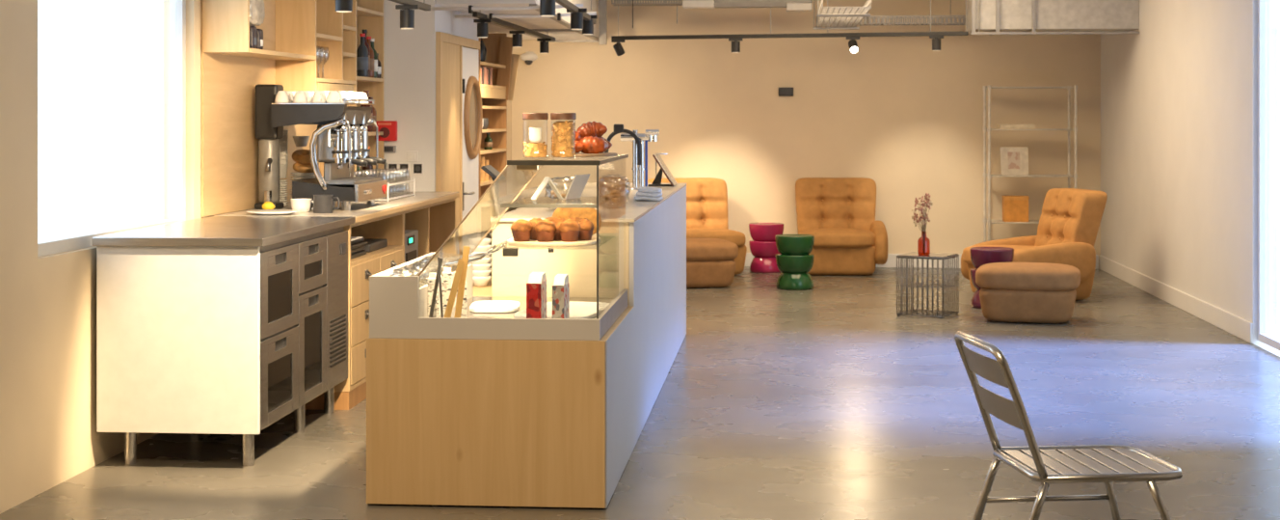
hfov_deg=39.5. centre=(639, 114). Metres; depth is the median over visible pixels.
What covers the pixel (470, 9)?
conduit pipe
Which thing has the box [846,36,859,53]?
track spotlight
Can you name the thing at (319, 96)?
espresso cup
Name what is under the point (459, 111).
door
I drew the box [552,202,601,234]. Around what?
bread
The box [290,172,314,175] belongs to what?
plate
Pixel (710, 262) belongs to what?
ottoman
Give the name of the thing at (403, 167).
power socket
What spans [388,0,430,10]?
track
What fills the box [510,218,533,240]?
muffin
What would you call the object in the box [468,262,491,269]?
bowl
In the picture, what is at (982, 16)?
ventilation duct
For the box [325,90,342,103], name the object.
espresso cup
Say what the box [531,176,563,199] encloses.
price card
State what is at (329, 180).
drip tray
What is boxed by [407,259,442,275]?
clear bag
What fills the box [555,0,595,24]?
track
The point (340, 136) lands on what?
espresso machine
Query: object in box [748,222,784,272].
stool
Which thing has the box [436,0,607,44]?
air duct
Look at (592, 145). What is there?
croissant
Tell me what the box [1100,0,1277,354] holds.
wall
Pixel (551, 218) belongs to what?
muffin
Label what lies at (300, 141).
bowl
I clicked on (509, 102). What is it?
wall
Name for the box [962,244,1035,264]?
seat cushion
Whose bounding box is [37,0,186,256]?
window
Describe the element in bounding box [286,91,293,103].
espresso cup
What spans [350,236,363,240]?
paper sheet
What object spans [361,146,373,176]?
bottle
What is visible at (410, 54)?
wall
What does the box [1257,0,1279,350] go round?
window
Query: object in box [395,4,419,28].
track spotlight
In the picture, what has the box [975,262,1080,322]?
ottoman
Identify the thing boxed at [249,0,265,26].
bag
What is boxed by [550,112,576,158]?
storage jar
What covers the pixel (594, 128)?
croissant
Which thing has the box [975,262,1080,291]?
cushion
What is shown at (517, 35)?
track spotlight
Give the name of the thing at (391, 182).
glass rack
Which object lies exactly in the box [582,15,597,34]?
track spotlight
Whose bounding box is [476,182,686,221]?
countertop
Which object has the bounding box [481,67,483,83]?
book
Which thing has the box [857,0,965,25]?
cable tray
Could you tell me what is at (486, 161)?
book
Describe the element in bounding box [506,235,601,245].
serving board
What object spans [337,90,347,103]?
espresso cup
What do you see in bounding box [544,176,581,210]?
clear bag
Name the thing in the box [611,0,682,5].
cable tray
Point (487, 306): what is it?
plate
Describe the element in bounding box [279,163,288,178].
paper cup
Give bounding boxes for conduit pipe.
[431,3,583,13]
[454,11,596,21]
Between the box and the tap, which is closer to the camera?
the tap
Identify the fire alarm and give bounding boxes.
[374,120,397,140]
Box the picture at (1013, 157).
[1007,151,1020,168]
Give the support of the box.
on the metal shelf at (989, 128)
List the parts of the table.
glass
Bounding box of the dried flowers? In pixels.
[911,192,933,231]
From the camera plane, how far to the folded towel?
9.33 m
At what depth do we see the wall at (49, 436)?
6.79 m
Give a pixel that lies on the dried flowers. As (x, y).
(927, 200)
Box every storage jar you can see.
[522,112,548,157]
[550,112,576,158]
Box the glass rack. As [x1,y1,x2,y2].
[374,178,414,201]
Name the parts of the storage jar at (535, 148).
lid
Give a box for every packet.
[249,26,256,48]
[256,28,263,49]
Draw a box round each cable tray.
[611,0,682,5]
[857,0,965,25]
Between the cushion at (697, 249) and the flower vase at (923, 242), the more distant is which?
the cushion at (697, 249)
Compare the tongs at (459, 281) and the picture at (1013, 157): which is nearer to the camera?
the tongs at (459, 281)
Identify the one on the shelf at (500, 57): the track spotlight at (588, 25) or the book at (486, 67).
the book at (486, 67)
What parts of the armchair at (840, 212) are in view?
backrest, armrest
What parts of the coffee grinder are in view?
spout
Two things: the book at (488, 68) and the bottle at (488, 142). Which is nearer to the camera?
the book at (488, 68)
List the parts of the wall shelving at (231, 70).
shelf, panel, shelf, drawer, shelf, shelf, shelf, shelf, shelf, shelf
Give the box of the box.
[1002,195,1029,221]
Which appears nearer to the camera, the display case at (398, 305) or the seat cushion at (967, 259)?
the display case at (398, 305)
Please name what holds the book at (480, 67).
on the shelf at (500, 57)
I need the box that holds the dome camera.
[520,51,537,65]
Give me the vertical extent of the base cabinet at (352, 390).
0.914 m
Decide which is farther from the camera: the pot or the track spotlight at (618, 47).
the track spotlight at (618, 47)
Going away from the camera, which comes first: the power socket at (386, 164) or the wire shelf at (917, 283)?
the power socket at (386, 164)
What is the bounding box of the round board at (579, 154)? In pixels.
[573,152,617,157]
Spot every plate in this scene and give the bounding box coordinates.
[245,209,300,214]
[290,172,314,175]
[290,174,315,177]
[291,176,314,180]
[469,299,520,313]
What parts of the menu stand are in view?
panel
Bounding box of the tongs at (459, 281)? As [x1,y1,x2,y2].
[444,245,470,317]
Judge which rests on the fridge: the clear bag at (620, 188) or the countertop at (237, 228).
the countertop at (237, 228)
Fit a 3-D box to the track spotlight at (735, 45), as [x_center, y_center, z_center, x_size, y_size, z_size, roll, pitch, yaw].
[0.839,-0.607,15.644,0.120,0.126,0.076,0,0,5]
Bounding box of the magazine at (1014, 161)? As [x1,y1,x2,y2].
[1000,147,1028,175]
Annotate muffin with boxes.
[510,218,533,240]
[529,217,542,239]
[533,218,556,241]
[543,215,557,220]
[552,217,565,239]
[559,218,581,241]
[575,217,594,239]
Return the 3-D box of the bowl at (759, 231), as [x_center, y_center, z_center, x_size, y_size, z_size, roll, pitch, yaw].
[1.171,1.089,16.510,0.326,0.166,0.326,0,0,5]
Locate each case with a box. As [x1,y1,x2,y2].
[361,238,387,252]
[369,154,628,340]
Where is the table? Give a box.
[896,251,959,318]
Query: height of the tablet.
0.188 m
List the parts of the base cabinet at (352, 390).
drawer, drawer, drawer, pull, pull, drawer, pull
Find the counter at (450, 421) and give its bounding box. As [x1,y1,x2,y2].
[366,182,686,507]
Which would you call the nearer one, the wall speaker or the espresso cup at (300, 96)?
the espresso cup at (300, 96)
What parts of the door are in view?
panel, handle, porthole glass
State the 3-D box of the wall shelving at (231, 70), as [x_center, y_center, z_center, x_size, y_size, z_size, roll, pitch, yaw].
[-1.903,-0.466,10.156,0.240,1.928,2.957,0,0,5]
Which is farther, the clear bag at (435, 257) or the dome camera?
the dome camera
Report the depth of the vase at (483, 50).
14.26 m
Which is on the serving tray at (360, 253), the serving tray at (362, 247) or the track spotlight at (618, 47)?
the serving tray at (362, 247)
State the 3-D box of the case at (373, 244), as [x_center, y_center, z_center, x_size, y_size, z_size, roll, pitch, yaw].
[-1.563,0.707,9.671,0.300,0.044,0.420,0,0,5]
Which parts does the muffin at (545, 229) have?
crown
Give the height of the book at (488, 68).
0.138 m
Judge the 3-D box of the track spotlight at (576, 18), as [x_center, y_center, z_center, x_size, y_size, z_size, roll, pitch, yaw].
[-0.378,-0.572,10.667,0.120,0.126,0.076,0,0,5]
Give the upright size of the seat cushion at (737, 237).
0.172 m
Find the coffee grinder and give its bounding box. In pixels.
[254,83,283,209]
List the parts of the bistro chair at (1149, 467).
leg, frame, leg, seat frame, leg, leg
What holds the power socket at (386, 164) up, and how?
attached to the wall at (410, 54)
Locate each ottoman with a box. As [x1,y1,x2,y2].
[686,238,738,287]
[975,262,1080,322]
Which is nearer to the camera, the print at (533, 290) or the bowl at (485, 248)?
the print at (533, 290)
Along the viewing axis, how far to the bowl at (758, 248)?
16.38 m
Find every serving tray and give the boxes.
[350,237,363,243]
[350,240,367,249]
[350,245,365,253]
[350,250,366,259]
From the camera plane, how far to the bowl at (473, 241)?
8.60 m
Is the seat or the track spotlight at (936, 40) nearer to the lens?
the seat
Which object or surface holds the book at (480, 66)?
on the shelf at (500, 57)
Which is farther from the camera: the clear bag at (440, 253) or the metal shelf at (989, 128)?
the metal shelf at (989, 128)
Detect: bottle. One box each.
[356,33,368,77]
[356,164,361,176]
[360,90,373,132]
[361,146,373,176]
[362,29,370,77]
[366,36,373,77]
[368,97,376,132]
[371,38,377,78]
[376,53,381,78]
[483,133,492,149]
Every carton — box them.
[526,271,546,318]
[552,273,569,318]
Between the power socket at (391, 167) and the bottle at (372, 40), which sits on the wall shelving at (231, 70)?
the bottle at (372, 40)
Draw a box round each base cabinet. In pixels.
[304,211,403,409]
[403,197,455,275]
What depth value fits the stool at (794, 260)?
14.77 m
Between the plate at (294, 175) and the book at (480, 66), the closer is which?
the plate at (294, 175)
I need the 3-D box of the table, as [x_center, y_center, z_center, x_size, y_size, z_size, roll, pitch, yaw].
[2.086,1.231,12.933,0.352,0.438,0.352,0,0,29]
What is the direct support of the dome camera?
attached to the wall at (905, 116)
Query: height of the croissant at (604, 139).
0.073 m
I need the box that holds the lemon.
[262,201,274,209]
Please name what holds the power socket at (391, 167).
attached to the wall at (410, 54)
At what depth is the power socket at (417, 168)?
11.60 m
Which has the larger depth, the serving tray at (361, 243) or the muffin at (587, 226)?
the serving tray at (361, 243)
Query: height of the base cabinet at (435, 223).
0.914 m
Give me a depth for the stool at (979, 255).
13.35 m
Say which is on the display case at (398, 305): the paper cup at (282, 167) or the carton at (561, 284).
the carton at (561, 284)
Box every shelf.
[478,33,519,203]
[897,281,956,288]
[983,84,1077,241]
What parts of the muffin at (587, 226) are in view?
crown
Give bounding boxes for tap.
[604,124,659,189]
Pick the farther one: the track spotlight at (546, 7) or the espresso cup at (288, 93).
the espresso cup at (288, 93)
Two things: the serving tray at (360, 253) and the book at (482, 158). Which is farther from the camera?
the book at (482, 158)
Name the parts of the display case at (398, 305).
shelf arm, pane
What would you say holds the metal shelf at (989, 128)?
on the floor
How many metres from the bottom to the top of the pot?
0.090 m
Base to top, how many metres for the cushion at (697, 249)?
0.182 m
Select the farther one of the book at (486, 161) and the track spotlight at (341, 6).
the book at (486, 161)
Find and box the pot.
[481,117,488,129]
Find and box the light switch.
[406,150,418,161]
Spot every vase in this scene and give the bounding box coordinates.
[480,37,486,61]
[917,231,930,255]
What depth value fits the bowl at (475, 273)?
8.60 m
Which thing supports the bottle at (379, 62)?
on the wall shelving at (231, 70)
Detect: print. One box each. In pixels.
[526,283,541,318]
[552,285,563,318]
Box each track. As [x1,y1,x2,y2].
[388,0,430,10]
[472,10,555,41]
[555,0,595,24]
[611,0,968,39]
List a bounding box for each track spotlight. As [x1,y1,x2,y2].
[335,0,352,12]
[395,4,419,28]
[473,19,491,37]
[509,30,525,47]
[536,38,551,53]
[539,0,555,16]
[566,8,586,29]
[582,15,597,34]
[611,39,625,55]
[728,38,742,53]
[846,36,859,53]
[929,35,943,51]
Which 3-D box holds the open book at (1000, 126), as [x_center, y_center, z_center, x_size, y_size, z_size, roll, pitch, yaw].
[3.454,0.109,16.392,0.320,0.045,0.220,0,0,5]
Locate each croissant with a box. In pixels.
[573,130,583,140]
[573,140,584,153]
[576,121,607,137]
[579,135,609,153]
[598,136,612,152]
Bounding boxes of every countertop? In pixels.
[91,190,459,246]
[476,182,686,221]
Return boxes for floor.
[0,266,1279,519]
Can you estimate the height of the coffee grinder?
0.660 m
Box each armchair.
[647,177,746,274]
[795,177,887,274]
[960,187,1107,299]
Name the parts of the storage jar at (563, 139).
lid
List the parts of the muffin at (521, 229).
crown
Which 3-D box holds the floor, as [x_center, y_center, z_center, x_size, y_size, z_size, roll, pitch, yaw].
[0.602,1.510,7.024,5.850,0.120,20.100,0,0,5]
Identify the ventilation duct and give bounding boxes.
[682,0,812,11]
[965,0,1139,34]
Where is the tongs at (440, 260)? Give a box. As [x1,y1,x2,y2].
[428,257,443,317]
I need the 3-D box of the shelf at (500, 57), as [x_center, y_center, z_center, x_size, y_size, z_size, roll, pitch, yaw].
[-1.271,0.375,14.741,0.342,2.150,1.475,0,0,5]
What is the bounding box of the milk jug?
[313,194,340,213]
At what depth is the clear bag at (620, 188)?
9.02 m
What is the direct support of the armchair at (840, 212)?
on the floor
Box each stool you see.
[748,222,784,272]
[775,234,814,290]
[969,246,1013,308]
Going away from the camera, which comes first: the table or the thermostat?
the thermostat
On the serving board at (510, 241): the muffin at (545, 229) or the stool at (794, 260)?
the muffin at (545, 229)
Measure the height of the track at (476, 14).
0.069 m
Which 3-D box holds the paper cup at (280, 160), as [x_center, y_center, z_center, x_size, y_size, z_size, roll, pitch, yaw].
[-1.966,0.283,9.773,0.072,0.078,0.072,0,0,5]
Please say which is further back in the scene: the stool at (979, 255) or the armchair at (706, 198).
the armchair at (706, 198)
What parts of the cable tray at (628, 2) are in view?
rail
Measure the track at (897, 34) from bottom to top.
0.780 m
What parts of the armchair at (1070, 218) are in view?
armrest, armrest, backrest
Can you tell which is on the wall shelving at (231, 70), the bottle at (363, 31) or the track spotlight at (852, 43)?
the bottle at (363, 31)
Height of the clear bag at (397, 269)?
0.115 m
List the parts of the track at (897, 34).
suspension rod, suspension rod, rail, suspension rod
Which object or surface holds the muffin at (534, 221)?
on the serving board at (510, 241)
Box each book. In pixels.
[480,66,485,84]
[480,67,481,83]
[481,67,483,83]
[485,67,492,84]
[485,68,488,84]
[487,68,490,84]
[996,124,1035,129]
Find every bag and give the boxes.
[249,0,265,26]
[390,267,424,286]
[398,263,432,284]
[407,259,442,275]
[418,256,452,284]
[426,251,458,272]
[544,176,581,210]
[598,173,630,203]
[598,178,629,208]
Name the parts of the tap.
handle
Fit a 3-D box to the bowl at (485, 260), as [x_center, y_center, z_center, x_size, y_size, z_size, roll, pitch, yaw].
[-0.775,0.715,8.643,0.112,0.050,0.112,0,0,5]
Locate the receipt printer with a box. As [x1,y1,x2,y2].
[404,229,418,262]
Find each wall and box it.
[0,0,290,513]
[384,0,478,191]
[506,100,511,194]
[511,0,1100,268]
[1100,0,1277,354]
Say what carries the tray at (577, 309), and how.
on the display case at (398, 305)
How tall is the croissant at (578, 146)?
0.065 m
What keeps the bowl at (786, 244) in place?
on the stool at (794, 260)
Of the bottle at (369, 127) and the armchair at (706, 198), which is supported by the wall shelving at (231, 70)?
the bottle at (369, 127)
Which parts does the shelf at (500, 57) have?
shelf, shelf, shelf, shelf, shelf, shelf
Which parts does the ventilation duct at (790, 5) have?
mounting rail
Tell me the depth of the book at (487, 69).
14.48 m
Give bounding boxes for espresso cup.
[274,90,293,103]
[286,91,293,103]
[290,90,307,103]
[304,90,312,103]
[311,90,325,103]
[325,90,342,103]
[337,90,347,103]
[345,91,358,103]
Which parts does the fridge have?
panel, door, door, door glass, door glass, door, door, door glass, door glass, compressor panel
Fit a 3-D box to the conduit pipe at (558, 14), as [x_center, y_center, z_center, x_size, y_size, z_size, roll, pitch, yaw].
[-0.786,-0.675,12.229,0.971,0.060,0.075,0,0,5]
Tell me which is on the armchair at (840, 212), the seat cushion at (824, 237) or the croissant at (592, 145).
the seat cushion at (824, 237)
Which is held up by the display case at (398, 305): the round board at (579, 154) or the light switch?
the round board at (579, 154)
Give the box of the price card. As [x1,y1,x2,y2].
[564,173,590,199]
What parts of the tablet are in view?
post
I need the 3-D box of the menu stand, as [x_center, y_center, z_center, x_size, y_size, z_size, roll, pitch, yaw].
[0.146,0.347,11.366,0.170,0.207,0.324,0,0,5]
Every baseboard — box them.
[744,252,1098,268]
[1099,255,1253,343]
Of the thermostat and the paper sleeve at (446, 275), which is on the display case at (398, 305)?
the paper sleeve at (446, 275)
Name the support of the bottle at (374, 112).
on the wall shelving at (231, 70)
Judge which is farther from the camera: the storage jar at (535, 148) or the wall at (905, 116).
the wall at (905, 116)
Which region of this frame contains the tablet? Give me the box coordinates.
[480,164,506,202]
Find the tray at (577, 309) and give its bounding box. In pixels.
[513,300,610,319]
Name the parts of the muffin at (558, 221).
crown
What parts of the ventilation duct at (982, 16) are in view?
hanger rod, support rail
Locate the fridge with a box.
[96,226,347,466]
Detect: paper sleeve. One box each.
[427,272,438,317]
[441,266,453,317]
[456,281,466,317]
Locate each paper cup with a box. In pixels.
[279,159,288,163]
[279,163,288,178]
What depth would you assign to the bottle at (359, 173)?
11.01 m
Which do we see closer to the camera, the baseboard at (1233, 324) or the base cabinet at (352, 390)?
the base cabinet at (352, 390)
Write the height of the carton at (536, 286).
0.175 m
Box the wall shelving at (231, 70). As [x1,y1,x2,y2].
[201,0,384,216]
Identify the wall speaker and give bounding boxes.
[778,87,793,95]
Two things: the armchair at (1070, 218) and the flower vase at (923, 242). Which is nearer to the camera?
the flower vase at (923, 242)
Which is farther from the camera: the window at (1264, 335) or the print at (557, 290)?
the window at (1264, 335)
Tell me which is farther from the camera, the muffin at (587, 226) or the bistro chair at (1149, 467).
the muffin at (587, 226)
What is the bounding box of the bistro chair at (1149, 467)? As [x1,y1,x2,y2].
[954,330,1182,519]
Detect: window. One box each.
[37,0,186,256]
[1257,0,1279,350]
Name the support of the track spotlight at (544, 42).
attached to the track at (476, 14)
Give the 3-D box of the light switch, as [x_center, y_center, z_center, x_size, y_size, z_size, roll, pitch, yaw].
[-1.480,0.270,11.601,0.070,0.070,0.016,0,0,5]
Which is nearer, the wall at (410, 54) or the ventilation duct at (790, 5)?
the wall at (410, 54)
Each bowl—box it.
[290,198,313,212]
[293,135,309,146]
[468,238,491,245]
[468,243,491,251]
[468,256,491,264]
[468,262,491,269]
[469,250,489,257]
[472,268,491,276]
[472,274,491,286]
[748,222,784,240]
[748,240,779,257]
[775,234,814,255]
[775,253,814,272]
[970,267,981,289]
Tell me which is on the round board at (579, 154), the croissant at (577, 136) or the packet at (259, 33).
the croissant at (577, 136)
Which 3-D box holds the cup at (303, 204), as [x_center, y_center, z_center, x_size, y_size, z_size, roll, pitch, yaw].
[-1.744,0.466,9.174,0.112,0.066,0.112,0,0,-40]
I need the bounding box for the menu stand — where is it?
[648,152,677,186]
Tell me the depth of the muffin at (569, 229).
6.88 m
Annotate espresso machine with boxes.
[271,98,387,210]
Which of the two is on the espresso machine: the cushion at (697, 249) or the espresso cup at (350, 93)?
the espresso cup at (350, 93)
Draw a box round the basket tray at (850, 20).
[812,0,871,29]
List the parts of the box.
lid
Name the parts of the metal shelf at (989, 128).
post, post, shelf, shelf, shelf, shelf, post, post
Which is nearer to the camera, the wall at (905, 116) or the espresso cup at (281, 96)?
the espresso cup at (281, 96)
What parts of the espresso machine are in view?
cup rail, leg, head panel, leg, panel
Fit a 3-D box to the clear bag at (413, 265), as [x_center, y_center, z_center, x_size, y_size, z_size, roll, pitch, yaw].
[-0.879,0.641,6.983,0.128,0.116,0.179,0,0,5]
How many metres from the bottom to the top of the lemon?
0.052 m
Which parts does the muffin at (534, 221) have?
crown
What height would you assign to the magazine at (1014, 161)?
0.258 m
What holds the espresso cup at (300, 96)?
on the espresso machine
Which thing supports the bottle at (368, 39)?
on the wall shelving at (231, 70)
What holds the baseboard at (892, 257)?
attached to the wall at (905, 116)
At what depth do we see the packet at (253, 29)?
8.93 m
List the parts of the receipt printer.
paper door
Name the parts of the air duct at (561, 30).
edge trim, edge trim, edge trim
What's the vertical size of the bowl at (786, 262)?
0.156 m
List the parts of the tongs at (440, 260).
arm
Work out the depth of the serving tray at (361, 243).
9.16 m
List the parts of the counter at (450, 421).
staff panel, panel, panel, panel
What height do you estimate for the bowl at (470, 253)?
0.050 m
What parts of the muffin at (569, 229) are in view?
crown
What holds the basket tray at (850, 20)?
hanging from the ceiling
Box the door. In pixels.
[435,31,482,267]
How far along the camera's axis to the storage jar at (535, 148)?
6.99 m
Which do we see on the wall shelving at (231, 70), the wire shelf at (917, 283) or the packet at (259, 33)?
the packet at (259, 33)
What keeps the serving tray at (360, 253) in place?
in the base cabinet at (352, 390)
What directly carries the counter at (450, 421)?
on the floor
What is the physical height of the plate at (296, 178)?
0.013 m
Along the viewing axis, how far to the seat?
13.33 m
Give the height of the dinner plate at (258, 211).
0.019 m
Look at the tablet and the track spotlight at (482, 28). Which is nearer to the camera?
the tablet
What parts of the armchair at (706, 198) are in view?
backrest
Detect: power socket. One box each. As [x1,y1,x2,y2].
[384,162,387,174]
[387,162,398,174]
[399,162,409,174]
[412,162,423,174]
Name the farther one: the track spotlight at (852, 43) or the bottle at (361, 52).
the track spotlight at (852, 43)
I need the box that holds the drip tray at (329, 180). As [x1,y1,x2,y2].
[324,176,382,185]
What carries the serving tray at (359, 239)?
on the serving tray at (361, 243)
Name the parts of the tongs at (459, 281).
arm, arm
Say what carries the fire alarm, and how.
attached to the wall at (410, 54)
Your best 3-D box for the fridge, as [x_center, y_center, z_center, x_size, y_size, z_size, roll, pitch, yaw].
[-1.826,0.993,8.029,0.686,0.914,1.495,0,0,5]
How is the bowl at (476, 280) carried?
on the counter at (450, 421)
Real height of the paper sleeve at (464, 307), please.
0.168 m
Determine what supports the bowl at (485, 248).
on the bowl at (470, 253)
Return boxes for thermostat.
[383,145,396,152]
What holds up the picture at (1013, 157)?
attached to the magazine at (1014, 161)
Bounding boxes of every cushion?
[686,228,745,246]
[686,238,738,261]
[799,227,875,247]
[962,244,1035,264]
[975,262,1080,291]
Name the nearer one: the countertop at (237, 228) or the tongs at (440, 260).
the tongs at (440, 260)
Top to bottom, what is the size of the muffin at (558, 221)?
0.085 m
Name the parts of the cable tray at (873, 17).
rail, rail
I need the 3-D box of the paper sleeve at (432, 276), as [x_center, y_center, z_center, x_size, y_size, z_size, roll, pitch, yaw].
[-0.787,0.696,6.787,0.038,0.188,0.024,0,0,22]
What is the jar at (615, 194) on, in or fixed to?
on the counter at (450, 421)
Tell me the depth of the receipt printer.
10.34 m
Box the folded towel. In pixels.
[634,186,663,200]

